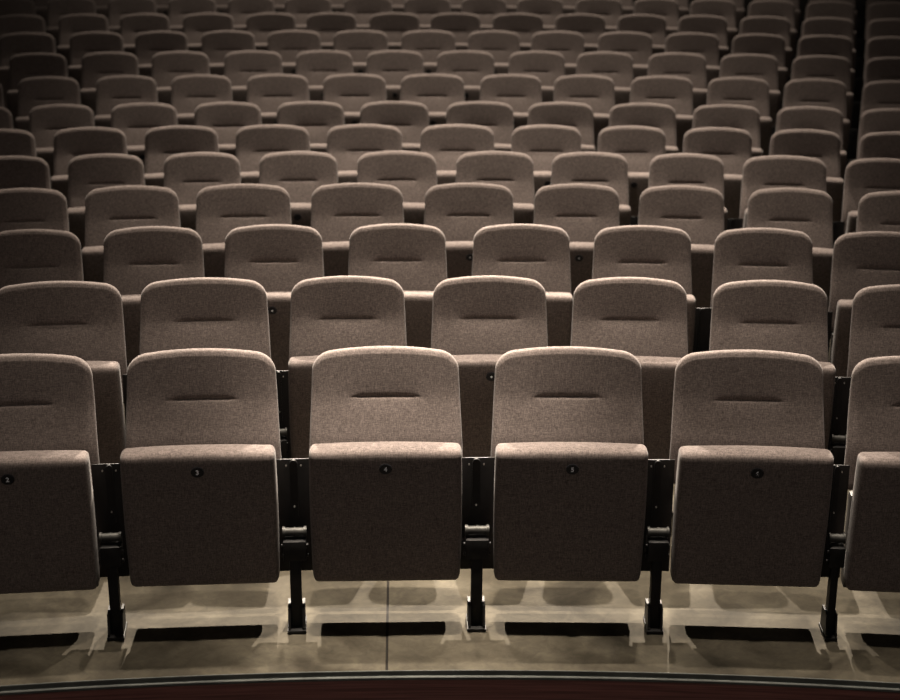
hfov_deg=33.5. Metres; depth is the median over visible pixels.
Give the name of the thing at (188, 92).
seat
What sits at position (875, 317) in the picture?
seat
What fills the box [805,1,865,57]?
seat
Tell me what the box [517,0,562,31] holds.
seat
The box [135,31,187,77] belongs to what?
seat
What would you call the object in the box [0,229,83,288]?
seat
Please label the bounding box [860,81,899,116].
seat
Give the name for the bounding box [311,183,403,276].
seat
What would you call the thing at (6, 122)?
seat
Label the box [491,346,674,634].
seat
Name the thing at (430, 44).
seat
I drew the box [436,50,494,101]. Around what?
seat
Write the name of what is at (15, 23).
seat
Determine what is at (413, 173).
seat
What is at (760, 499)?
seat
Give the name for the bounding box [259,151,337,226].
seat
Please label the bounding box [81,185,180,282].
seat
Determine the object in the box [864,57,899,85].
seat
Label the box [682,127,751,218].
seat
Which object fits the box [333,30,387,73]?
seat
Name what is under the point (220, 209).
seat
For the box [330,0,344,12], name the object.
seat
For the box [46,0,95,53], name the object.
seat
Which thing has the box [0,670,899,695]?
trim
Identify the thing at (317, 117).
seat
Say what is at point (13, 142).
seat
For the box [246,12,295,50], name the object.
seat
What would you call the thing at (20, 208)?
seat
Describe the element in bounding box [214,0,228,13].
seat
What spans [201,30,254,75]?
seat
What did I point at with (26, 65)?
seat
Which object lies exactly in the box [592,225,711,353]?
seat
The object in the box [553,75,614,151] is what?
seat
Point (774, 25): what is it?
seat
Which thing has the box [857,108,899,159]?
seat
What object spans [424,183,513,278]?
seat
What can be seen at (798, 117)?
seat
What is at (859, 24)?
seat
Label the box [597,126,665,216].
seat
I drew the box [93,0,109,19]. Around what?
seat
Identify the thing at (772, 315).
seat
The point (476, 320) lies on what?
seat
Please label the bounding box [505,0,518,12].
seat
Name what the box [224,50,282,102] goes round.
seat
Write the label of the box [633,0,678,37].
seat
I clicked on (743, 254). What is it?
seat
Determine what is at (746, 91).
seat
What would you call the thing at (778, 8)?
seat
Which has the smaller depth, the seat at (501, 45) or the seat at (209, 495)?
the seat at (209, 495)
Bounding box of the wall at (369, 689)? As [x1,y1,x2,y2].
[0,680,899,699]
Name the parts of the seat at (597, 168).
backrest, upright plate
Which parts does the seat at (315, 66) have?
backrest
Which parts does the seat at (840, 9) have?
backrest, upright plate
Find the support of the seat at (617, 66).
on the floor
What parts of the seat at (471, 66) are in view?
backrest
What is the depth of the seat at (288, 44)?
12.75 m
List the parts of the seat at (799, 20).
backrest, upright plate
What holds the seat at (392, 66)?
on the floor
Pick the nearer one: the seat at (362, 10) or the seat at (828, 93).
the seat at (828, 93)
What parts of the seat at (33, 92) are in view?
backrest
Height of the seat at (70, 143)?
0.909 m
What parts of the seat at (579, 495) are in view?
backrest, number plate, upright plate, hinge rod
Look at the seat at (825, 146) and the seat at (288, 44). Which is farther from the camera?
the seat at (288, 44)
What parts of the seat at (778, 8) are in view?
backrest, upright plate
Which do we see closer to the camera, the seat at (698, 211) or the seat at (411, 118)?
the seat at (698, 211)
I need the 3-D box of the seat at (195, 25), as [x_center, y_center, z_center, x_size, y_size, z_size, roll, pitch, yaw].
[-2.128,-2.580,13.548,0.588,0.909,0.344,-1,18,-5]
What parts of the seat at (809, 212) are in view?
backrest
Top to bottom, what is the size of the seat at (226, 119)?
0.909 m
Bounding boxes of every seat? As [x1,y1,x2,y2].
[0,0,35,15]
[0,14,45,36]
[0,32,55,108]
[0,84,15,128]
[0,107,12,128]
[0,129,36,156]
[0,156,50,188]
[0,188,68,231]
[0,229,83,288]
[0,281,126,463]
[0,353,129,640]
[7,53,67,126]
[15,76,80,131]
[29,104,94,179]
[33,0,49,27]
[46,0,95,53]
[50,127,127,207]
[57,14,108,70]
[67,153,144,250]
[68,31,123,89]
[80,52,138,116]
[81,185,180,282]
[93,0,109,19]
[94,75,157,127]
[103,226,204,402]
[108,0,156,33]
[111,103,177,164]
[120,13,169,54]
[120,348,312,633]
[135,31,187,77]
[139,277,291,458]
[144,125,218,186]
[151,51,209,104]
[154,0,169,16]
[164,152,240,230]
[168,0,216,32]
[171,74,231,125]
[183,13,233,51]
[194,102,261,155]
[196,183,291,277]
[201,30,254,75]
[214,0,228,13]
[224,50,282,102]
[224,224,323,370]
[228,0,274,30]
[235,124,309,183]
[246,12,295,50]
[247,74,308,124]
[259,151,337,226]
[267,30,320,74]
[273,0,285,12]
[277,101,344,152]
[284,0,331,30]
[288,276,406,458]
[295,50,352,101]
[307,12,356,49]
[309,346,494,631]
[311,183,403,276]
[323,73,386,124]
[327,124,402,183]
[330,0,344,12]
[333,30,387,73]
[344,0,391,29]
[348,223,446,347]
[357,151,436,224]
[360,101,428,151]
[366,50,423,100]
[369,12,419,49]
[391,0,405,12]
[400,74,464,125]
[401,30,455,73]
[404,0,450,29]
[420,124,494,184]
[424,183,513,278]
[430,12,480,50]
[431,275,547,456]
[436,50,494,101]
[446,101,513,151]
[449,0,462,12]
[456,151,534,223]
[461,0,505,30]
[468,30,519,74]
[472,224,572,346]
[480,74,541,129]
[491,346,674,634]
[492,13,542,51]
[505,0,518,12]
[508,51,564,102]
[511,125,580,197]
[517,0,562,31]
[528,102,594,151]
[531,31,583,75]
[533,183,619,296]
[551,152,637,225]
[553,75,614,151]
[555,13,604,52]
[561,0,577,14]
[571,277,687,458]
[575,0,621,32]
[576,51,632,105]
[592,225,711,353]
[597,31,651,79]
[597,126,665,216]
[609,103,677,153]
[617,14,665,54]
[619,0,632,15]
[630,76,692,152]
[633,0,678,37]
[638,185,723,307]
[647,52,707,112]
[648,153,742,230]
[665,32,719,89]
[669,349,849,640]
[675,0,688,19]
[677,15,728,66]
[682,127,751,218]
[689,0,736,54]
[692,104,762,157]
[707,77,775,155]
[709,280,850,464]
[710,228,832,361]
[719,54,782,126]
[730,0,747,34]
[731,33,790,99]
[739,16,796,76]
[739,155,844,247]
[746,187,833,338]
[748,0,800,55]
[754,0,804,37]
[769,129,843,221]
[776,106,851,179]
[783,79,858,160]
[791,55,861,128]
[797,35,863,101]
[801,17,864,77]
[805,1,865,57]
[809,0,865,38]
[828,231,899,376]
[841,158,899,233]
[841,356,899,592]
[847,284,899,376]
[856,191,899,231]
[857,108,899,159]
[858,131,899,158]
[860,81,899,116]
[864,36,899,76]
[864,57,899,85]
[865,0,899,18]
[865,2,899,38]
[865,18,899,55]
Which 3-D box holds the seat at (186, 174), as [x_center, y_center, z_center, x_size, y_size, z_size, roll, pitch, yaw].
[-1.344,-0.641,8.443,0.548,0.909,0.344,-1,18,-5]
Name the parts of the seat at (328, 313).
backrest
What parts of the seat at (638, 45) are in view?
backrest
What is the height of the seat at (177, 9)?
0.909 m
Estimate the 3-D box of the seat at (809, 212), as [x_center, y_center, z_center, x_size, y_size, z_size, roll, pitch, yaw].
[1.770,-0.343,7.566,0.566,0.909,0.353,2,18,4]
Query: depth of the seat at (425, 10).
14.52 m
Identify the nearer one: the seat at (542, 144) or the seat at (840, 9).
the seat at (542, 144)
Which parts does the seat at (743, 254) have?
backrest, upright plate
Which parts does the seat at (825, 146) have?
backrest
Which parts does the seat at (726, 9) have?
backrest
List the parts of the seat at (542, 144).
backrest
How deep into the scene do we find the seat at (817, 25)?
13.43 m
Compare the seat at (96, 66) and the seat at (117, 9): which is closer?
the seat at (96, 66)
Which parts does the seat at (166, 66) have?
backrest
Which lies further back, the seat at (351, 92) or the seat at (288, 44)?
the seat at (288, 44)
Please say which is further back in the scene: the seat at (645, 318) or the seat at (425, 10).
the seat at (425, 10)
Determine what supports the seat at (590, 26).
on the floor
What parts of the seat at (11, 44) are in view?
backrest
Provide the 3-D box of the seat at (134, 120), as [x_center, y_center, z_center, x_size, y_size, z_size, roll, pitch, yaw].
[-2.006,-1.195,10.112,0.572,0.909,0.344,-2,18,-6]
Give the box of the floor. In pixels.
[0,339,899,685]
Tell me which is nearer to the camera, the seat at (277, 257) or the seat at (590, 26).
the seat at (277, 257)
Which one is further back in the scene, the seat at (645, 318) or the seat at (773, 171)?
the seat at (773, 171)
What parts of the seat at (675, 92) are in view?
backrest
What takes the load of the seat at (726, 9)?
on the floor
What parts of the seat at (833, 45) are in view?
backrest, upright plate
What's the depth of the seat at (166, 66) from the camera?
11.82 m
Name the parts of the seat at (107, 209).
backrest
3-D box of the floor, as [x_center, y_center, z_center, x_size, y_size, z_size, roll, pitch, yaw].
[0.173,-0.792,10.554,16.123,0.970,13.442,0,18,0]
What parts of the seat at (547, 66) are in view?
backrest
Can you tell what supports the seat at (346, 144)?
on the floor
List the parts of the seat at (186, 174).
backrest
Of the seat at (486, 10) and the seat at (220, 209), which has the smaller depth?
the seat at (220, 209)
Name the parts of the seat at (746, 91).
backrest, upright plate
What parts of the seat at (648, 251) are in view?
backrest, upright plate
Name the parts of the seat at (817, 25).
backrest, upright plate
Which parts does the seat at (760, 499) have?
backrest, number plate, upright plate, hinge rod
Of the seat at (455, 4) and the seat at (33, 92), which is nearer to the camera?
the seat at (33, 92)
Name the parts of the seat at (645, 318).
backrest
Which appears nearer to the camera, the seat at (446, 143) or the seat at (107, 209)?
the seat at (107, 209)
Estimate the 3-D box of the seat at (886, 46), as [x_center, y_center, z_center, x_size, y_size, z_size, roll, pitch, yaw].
[3.707,-2.208,12.506,0.483,0.789,0.340,3,18,7]
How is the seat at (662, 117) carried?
on the floor
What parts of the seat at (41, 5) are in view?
backrest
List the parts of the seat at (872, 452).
backrest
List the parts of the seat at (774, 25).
backrest, upright plate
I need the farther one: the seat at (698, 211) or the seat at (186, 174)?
the seat at (186, 174)
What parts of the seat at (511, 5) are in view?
backrest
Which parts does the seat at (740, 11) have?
backrest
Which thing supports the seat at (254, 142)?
on the floor
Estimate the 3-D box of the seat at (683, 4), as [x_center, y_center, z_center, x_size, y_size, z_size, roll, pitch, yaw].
[2.250,-3.304,15.287,0.582,0.909,0.344,1,18,3]
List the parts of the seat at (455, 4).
backrest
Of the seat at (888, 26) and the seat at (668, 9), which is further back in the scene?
the seat at (668, 9)
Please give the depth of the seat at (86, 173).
8.36 m
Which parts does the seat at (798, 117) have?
backrest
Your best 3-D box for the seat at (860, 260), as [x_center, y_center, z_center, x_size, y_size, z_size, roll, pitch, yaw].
[1.919,-0.108,6.642,0.461,0.789,0.341,2,18,5]
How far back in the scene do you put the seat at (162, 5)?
14.98 m
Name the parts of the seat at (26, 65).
backrest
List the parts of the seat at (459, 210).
backrest, number plate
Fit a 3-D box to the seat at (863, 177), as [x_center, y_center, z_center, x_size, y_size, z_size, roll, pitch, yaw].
[2.416,-0.653,8.346,0.451,0.789,0.340,2,18,6]
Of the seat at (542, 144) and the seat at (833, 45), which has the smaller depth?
the seat at (542, 144)
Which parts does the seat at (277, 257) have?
number plate, backrest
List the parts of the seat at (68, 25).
backrest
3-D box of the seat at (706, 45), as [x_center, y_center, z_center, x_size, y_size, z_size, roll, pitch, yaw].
[2.103,-2.227,12.734,0.580,0.909,0.344,1,18,4]
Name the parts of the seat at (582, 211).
backrest, number plate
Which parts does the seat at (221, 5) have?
backrest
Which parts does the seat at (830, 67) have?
backrest, upright plate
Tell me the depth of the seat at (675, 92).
11.05 m
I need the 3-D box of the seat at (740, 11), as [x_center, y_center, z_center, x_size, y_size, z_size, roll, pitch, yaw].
[2.806,-3.283,15.233,0.576,0.909,0.344,2,18,4]
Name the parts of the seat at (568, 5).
backrest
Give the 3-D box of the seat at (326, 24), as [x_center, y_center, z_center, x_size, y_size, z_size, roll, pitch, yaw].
[-1.019,-2.603,13.638,0.591,0.909,0.344,-1,18,-3]
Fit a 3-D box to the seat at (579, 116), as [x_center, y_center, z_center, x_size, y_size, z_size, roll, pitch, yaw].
[0.804,-1.221,10.238,0.571,0.909,0.344,1,18,1]
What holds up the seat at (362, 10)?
on the floor
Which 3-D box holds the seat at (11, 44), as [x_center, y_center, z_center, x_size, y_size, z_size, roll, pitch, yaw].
[-3.464,-2.179,12.495,0.593,0.909,0.344,-3,18,-9]
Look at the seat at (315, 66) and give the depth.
11.92 m
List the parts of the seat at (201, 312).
backrest, hinge rod, upright plate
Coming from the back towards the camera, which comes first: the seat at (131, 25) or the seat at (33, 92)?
the seat at (131, 25)
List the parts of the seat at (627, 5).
backrest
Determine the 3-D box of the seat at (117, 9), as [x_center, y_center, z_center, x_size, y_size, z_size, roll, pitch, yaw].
[-2.977,-2.902,14.305,0.584,0.909,0.344,-2,18,-7]
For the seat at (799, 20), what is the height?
0.909 m
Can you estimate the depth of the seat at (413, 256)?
6.75 m
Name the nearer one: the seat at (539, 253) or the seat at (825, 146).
the seat at (539, 253)
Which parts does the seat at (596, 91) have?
backrest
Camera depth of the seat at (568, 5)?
15.16 m
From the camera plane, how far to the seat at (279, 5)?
15.09 m
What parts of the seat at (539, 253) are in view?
backrest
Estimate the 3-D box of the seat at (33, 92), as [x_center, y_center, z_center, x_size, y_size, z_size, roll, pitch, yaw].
[-2.847,-1.511,10.865,0.570,0.909,0.344,-2,18,-8]
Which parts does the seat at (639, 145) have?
backrest, number plate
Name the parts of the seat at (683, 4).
backrest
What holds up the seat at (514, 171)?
on the floor
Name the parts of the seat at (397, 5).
backrest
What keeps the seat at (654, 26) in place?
on the floor
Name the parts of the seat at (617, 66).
backrest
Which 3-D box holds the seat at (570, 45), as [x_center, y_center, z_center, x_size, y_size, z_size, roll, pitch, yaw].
[0.974,-2.256,12.805,0.588,0.909,0.344,1,18,1]
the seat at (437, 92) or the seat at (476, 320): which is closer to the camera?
the seat at (476, 320)
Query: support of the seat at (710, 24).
on the floor
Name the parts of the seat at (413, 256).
backrest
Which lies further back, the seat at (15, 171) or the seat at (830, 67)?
the seat at (830, 67)
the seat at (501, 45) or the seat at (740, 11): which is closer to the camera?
the seat at (501, 45)
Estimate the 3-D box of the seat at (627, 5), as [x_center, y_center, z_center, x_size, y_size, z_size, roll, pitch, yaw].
[1.688,-3.320,15.328,0.584,0.909,0.344,1,18,2]
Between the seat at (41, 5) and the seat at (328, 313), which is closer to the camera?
the seat at (328, 313)
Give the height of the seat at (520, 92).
0.909 m
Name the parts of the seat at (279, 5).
backrest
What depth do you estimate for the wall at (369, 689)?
4.77 m
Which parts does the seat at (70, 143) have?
backrest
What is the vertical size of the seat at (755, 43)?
0.909 m
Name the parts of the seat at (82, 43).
backrest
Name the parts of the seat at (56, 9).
backrest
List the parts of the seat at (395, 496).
number plate, backrest, hinge rod, upright plate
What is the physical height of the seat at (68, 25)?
0.909 m
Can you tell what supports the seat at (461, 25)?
on the floor
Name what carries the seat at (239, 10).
on the floor
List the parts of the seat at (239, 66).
backrest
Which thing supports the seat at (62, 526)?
on the floor
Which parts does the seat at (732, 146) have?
backrest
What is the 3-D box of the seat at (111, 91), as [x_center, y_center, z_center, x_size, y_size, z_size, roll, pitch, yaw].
[-2.311,-1.534,10.944,0.554,0.909,0.344,-2,18,-7]
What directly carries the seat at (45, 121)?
on the floor
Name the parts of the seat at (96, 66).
backrest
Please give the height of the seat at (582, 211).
0.909 m
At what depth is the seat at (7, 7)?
14.11 m
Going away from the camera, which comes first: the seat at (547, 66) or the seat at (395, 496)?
the seat at (395, 496)
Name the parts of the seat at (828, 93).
backrest, upright plate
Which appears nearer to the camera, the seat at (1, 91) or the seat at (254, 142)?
the seat at (254, 142)
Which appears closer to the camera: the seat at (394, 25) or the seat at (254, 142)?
the seat at (254, 142)
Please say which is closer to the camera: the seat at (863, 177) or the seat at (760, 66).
the seat at (863, 177)
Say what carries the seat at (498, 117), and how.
on the floor
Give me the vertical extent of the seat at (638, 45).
0.909 m
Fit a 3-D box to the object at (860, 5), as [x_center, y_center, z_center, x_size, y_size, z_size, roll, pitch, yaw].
[0.186,-5.084,15.553,16.189,6.050,1.484,0,18,0]
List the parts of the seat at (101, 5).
backrest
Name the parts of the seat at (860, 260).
backrest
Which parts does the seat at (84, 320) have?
backrest, upright plate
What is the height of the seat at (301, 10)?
0.909 m
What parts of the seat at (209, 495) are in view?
number plate, backrest, upright plate, hinge rod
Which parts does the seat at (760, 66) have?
backrest, upright plate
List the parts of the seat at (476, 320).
backrest, number plate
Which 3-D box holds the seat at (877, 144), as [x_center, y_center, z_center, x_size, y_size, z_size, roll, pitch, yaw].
[2.725,-0.923,9.182,0.455,0.789,0.340,2,18,6]
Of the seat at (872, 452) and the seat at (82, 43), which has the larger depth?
the seat at (82, 43)
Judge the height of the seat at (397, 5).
0.909 m
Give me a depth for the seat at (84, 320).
5.76 m
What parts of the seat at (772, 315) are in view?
backrest, hinge rod, upright plate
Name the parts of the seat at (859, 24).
backrest, upright plate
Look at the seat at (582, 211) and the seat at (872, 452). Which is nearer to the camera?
the seat at (872, 452)
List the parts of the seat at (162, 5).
backrest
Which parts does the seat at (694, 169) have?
backrest, upright plate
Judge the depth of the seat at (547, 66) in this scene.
11.95 m
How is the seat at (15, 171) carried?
on the floor
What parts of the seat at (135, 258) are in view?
backrest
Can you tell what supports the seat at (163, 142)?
on the floor
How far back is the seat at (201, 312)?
5.83 m
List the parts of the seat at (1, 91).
backrest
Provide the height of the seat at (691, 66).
0.909 m
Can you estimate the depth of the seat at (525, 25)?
13.66 m
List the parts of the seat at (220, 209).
backrest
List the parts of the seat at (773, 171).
backrest, upright plate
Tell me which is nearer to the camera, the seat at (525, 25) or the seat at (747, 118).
the seat at (747, 118)
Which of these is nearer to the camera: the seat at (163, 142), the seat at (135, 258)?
the seat at (135, 258)
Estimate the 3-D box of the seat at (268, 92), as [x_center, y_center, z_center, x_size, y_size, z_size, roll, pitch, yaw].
[-1.219,-1.565,11.057,0.578,0.909,0.344,-1,18,-4]
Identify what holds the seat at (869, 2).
on the floor
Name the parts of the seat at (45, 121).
backrest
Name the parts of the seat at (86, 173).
backrest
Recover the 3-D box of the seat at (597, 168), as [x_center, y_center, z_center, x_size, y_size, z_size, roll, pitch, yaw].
[0.847,-0.649,8.505,0.572,0.909,0.344,1,18,1]
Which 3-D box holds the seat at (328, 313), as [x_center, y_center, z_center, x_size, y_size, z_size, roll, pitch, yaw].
[-0.349,0.186,5.871,0.575,0.909,0.353,-1,18,-2]
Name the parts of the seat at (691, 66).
backrest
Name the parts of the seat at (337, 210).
backrest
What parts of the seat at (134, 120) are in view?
backrest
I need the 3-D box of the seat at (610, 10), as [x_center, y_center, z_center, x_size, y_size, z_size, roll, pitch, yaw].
[1.486,-2.940,14.493,0.578,0.909,0.344,1,18,2]
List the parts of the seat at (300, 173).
number plate, backrest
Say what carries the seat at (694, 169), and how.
on the floor
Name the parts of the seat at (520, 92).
backrest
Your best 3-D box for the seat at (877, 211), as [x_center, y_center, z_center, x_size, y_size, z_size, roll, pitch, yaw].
[2.266,-0.377,7.485,0.477,0.789,0.341,2,18,6]
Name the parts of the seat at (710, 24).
backrest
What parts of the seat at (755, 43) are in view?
backrest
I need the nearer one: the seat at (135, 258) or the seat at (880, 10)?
the seat at (135, 258)
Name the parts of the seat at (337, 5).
backrest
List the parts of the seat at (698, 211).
backrest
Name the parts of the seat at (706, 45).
backrest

